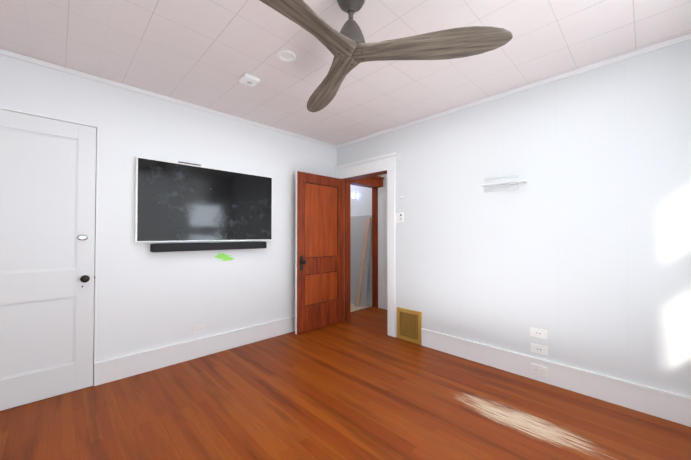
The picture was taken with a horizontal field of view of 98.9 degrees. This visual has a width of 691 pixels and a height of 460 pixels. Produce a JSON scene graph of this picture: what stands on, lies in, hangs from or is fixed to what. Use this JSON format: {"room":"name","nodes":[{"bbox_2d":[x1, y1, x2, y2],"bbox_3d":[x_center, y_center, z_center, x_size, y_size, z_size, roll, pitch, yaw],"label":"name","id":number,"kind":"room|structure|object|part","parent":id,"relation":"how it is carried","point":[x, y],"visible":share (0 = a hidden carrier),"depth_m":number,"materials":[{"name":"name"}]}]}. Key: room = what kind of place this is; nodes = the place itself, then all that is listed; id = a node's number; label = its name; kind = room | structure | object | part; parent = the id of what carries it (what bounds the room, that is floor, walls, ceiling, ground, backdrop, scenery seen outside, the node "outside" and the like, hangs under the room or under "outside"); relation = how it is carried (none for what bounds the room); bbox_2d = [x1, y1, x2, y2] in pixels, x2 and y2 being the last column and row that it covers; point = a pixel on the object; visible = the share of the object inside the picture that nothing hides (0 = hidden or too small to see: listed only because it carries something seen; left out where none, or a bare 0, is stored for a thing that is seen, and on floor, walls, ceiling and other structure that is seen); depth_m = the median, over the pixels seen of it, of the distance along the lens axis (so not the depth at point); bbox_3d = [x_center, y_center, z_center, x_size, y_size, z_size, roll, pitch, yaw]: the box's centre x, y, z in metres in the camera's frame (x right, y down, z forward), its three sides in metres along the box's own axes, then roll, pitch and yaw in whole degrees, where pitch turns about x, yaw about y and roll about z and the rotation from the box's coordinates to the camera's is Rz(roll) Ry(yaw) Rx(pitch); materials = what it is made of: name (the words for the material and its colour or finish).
{"room":"empty bedroom","nodes":[
{"label":"empty bedroom","id":0,"kind":"room"},
{"bbox_2d":[0,54,381,385],"bbox_3d":[-1.338,0.013,3.163,5.620,2.500,0.140,1,-1,-44],"label":"wall","id":1,"kind":"structure","parent":0,"point":[147,299],"depth_m":2.74,"materials":[{"name":"paint"}]},
{"bbox_2d":[0,109,95,410],"bbox_3d":[-2.297,0.204,2.083,0.815,2.073,0.114,1,-1,-44],"label":"door","id":2,"kind":"structure","parent":1,"relation":"in","point":[47,210],"depth_m":2.19,"materials":[{"name":"white paint"}]},
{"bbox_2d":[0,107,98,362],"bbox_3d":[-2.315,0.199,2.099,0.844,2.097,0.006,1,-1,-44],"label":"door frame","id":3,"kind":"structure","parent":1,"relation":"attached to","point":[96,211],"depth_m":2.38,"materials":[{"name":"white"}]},
{"bbox_2d":[0,49,336,147],"bbox_3d":[-1.653,-1.224,2.760,4.300,0.038,0.020,1,-1,-44],"label":"crown molding","id":4,"kind":"structure","parent":1,"relation":"attached to","point":[3,52],"depth_m":2.60,"materials":[{"name":"white"}]},
{"bbox_2d":[94,316,294,385],"bbox_3d":[-1.659,1.164,2.716,4.280,0.185,0.024,1,-1,-44],"label":"baseboard","id":5,"kind":"structure","parent":1,"relation":"attached to","point":[114,369],"depth_m":2.82,"materials":[{"name":"white"}]},
{"bbox_2d":[193,324,204,333],"bbox_3d":[-1.451,0.981,2.932,0.116,0.072,0.008,1,-1,-44],"label":"outlet","id":6,"kind":"object","parent":1,"relation":"attached to","point":[198,328],"visible":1,"depth_m":2.93,"materials":[{"name":"white plastic"}]},
{"bbox_2d":[134,156,272,242],"bbox_3d":[-1.346,-0.264,3.025,1.330,0.760,0.042,1,-1,-44],"label":"tv","id":7,"kind":"object","parent":1,"relation":"attached to","point":[178,201],"visible":1,"depth_m":2.90,"materials":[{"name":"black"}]},
{"bbox_2d":[150,242,266,251],"bbox_3d":[-1.325,0.166,3.012,1.120,0.074,0.081,1,-1,-44],"label":"soundbar","id":8,"kind":"object","parent":1,"relation":"attached to","point":[171,247],"visible":1,"depth_m":2.90,"materials":[{"name":"black plastic"}]},
{"bbox_2d":[350,176,383,307],"bbox_3d":[0.265,0.199,4.696,0.898,2.175,0.190,1,-1,-44],"label":"door frame","id":9,"kind":"structure","parent":1,"relation":"attached to","point":[374,183],"depth_m":4.94,"materials":[{"name":"brown wood"}]},
{"bbox_2d":[0,306,690,459],"bbox_3d":[-0.050,1.293,1.829,5.620,0.100,3.820,1,-1,-44],"label":"floor","id":10,"kind":"structure","parent":0,"point":[360,384],"depth_m":2.01,"materials":[{"name":"brown wood"}]},
{"bbox_2d":[0,0,690,144],"bbox_3d":[-0.589,-1.298,2.418,5.620,0.100,5.360,1,-1,-44],"label":"ceiling","id":11,"kind":"structure","parent":0,"point":[206,53],"depth_m":2.03,"materials":[{"name":"tile"}]},
{"bbox_2d":[239,73,259,86],"bbox_3d":[-0.789,-1.229,2.428,0.136,0.038,0.136,1,-1,-44],"label":"smoke detector","id":12,"kind":"object","parent":11,"relation":"attached to","point":[249,79],"visible":1,"depth_m":2.40,"materials":[{"name":"white plastic"}]},
{"bbox_2d":[277,50,295,61],"bbox_3d":[-0.424,-1.245,2.121,0.132,0.016,0.132,1,-1,-44],"label":"recessed light","id":13,"kind":"object","parent":11,"relation":"in","point":[286,55],"visible":1,"depth_m":2.12,"materials":[{"name":"white plastic"}]},
{"bbox_2d":[260,0,512,111],"bbox_3d":[-0.109,-1.091,1.508,1.291,0.342,1.389,1,-1,-44],"label":"fan","id":14,"kind":"object","parent":11,"relation":"hanging from","point":[348,48],"visible":1,"depth_m":1.51,"materials":[{"name":"wood"}]},
{"bbox_3d":[-0.221,-0.947,1.269,0.186,0.047,0.802,-1,-1,40],"label":"blade","id":15,"kind":"part","parent":14,"relation":"part of","materials":[{"name":"grey"}]},
{"bbox_3d":[-0.117,-0.937,1.956,0.186,0.047,0.802,0,-1,-20],"label":"blade","id":16,"kind":"part","parent":14,"relation":"part of","materials":[{"name":"grey"}]},
{"bbox_3d":[0.426,-0.944,1.523,0.802,0.047,0.186,0,-1,10],"label":"blade","id":17,"kind":"part","parent":14,"relation":"part of","materials":[{"name":"grey"}]},
{"bbox_2d":[351,304,371,311],"bbox_3d":[-0.341,1.346,5.297,1.180,0.100,1.540,1,-1,-44],"label":"floor","id":18,"kind":"structure","parent":0,"point":[354,307],"depth_m":4.92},
{"bbox_2d":[351,215,371,306],"bbox_3d":[0.070,0.523,5.383,0.190,1.552,0.950,1,-1,-44],"label":"board","id":19,"kind":"object","parent":18,"relation":"on","point":[357,228],"visible":0.29,"depth_m":5.22,"materials":[{"name":"grey"}]},
{"bbox_2d":[355,217,370,306],"bbox_3d":[0.295,0.538,5.030,0.262,1.511,0.089,0,-1,-23],"label":"board","id":20,"kind":"object","parent":18,"relation":"on","point":[362,263],"visible":1,"depth_m":5.02,"materials":[{"name":"brown wood"}]},
{"bbox_2d":[350,174,386,293],"bbox_3d":[1.039,0.036,4.652,0.140,2.500,4.420,1,-1,-44],"label":"wall","id":21,"kind":"structure","parent":0,"point":[361,205],"depth_m":5.24,"materials":[{"name":"paint"}]},
{"bbox_2d":[351,190,357,199],"bbox_3d":[0.173,-0.640,5.420,0.034,0.185,0.145,1,-1,-44],"label":"night light","id":22,"kind":"object","parent":21,"relation":"attached to","point":[354,194],"visible":0.96,"depth_m":5.43,"materials":[{"name":"white"}]},
{"bbox_2d":[366,293,371,304],"bbox_3d":[0.980,1.192,4.577,0.024,0.185,4.140,1,-1,-44],"label":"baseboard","id":23,"kind":"structure","parent":21,"relation":"attached to","point":[369,299],"depth_m":5.14,"materials":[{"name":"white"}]},
{"bbox_2d":[378,186,386,309],"bbox_3d":[0.790,0.286,4.620,0.035,1.975,0.704,1,-1,-44],"label":"hall door","id":24,"kind":"structure","parent":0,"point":[382,247],"depth_m":4.79,"materials":[{"name":"white paint"}]},
{"bbox_2d":[337,40,690,396],"bbox_3d":[0.625,0.020,3.589,0.140,2.500,5.360,1,-1,-44],"label":"wall","id":25,"kind":"structure","parent":0,"point":[576,245],"depth_m":2.35,"materials":[{"name":"paint"}]},
{"bbox_2d":[295,171,343,333],"bbox_3d":[-0.314,0.274,3.865,0.800,1.975,0.179,1,-1,-44],"label":"door","id":26,"kind":"structure","parent":25,"relation":"in","point":[319,251],"depth_m":3.82,"materials":[{"name":"brown wood"}]},
{"bbox_2d":[335,152,396,336],"bbox_3d":[0.286,0.182,3.911,0.210,2.185,1.058,1,-1,-44],"label":"door frame","id":27,"kind":"structure","parent":25,"relation":"attached to","point":[385,162],"depth_m":3.68,"materials":[{"name":"white"}]},
{"bbox_2d":[395,213,399,222],"bbox_3d":[0.610,-0.142,3.499,0.010,0.116,0.070,1,-1,-44],"label":"switch plate","id":28,"kind":"object","parent":25,"relation":"attached to","point":[396,217],"visible":0.92,"depth_m":3.49,"materials":[{"name":"white plastic"}]},
{"bbox_2d":[399,212,403,221],"bbox_3d":[0.652,-0.147,3.448,0.022,0.114,0.048,1,-1,-44],"label":"light switch","id":29,"kind":"object","parent":25,"relation":"attached to","point":[401,216],"visible":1,"depth_m":3.44,"materials":[{"name":"white plastic"}]},
{"bbox_2d":[397,307,421,344],"bbox_3d":[0.720,1.085,3.361,0.020,0.358,0.325,1,-1,-44],"label":"air vent","id":30,"kind":"object","parent":25,"relation":"in","point":[409,325],"visible":1,"depth_m":3.35,"materials":[{"name":"brown metal"}]},
{"bbox_2d":[480,175,525,191],"bbox_3d":[1.403,-0.420,2.638,0.088,0.130,0.355,1,-1,-44],"label":"ledge shelf","id":31,"kind":"object","parent":25,"relation":"attached to","point":[505,182],"visible":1,"depth_m":2.62,"materials":[{"name":"white"}]},
{"bbox_2d":[337,33,690,147],"bbox_3d":[1.109,-1.220,3.003,0.016,0.038,3.480,1,-1,-44],"label":"crown molding","id":32,"kind":"structure","parent":25,"relation":"attached to","point":[670,42],"depth_m":2.43,"materials":[{"name":"white"}]},
{"bbox_2d":[530,327,546,338],"bbox_3d":[1.610,0.861,2.466,0.007,0.074,0.122,1,-1,-44],"label":"jack","id":33,"kind":"object","parent":25,"relation":"attached to","point":[538,333],"visible":1,"depth_m":2.46,"materials":[{"name":"white plastic"}]},
{"bbox_2d":[531,343,547,355],"bbox_3d":[1.613,0.995,2.461,0.007,0.074,0.122,1,-1,-44],"label":"electrical outlet","id":34,"kind":"object","parent":25,"relation":"attached to","point":[539,349],"visible":1,"depth_m":2.46,"materials":[{"name":"white plastic"}]},
{"bbox_2d":[421,328,690,426],"bbox_3d":[1.590,1.161,2.470,0.024,0.185,2.156,1,-1,-44],"label":"baseboard","id":35,"kind":"structure","parent":25,"relation":"attached to","point":[666,405],"depth_m":2.27,"materials":[{"name":"white"}]},
{"bbox_2d":[531,363,547,376],"bbox_3d":[1.607,1.159,2.447,0.032,0.074,0.122,1,-1,-44],"label":"duplex electrical outlet","id":36,"kind":"object","parent":35,"relation":"attached to","point":[539,370],"visible":1,"depth_m":2.44,"materials":[{"name":"white plastic"}]}
]}

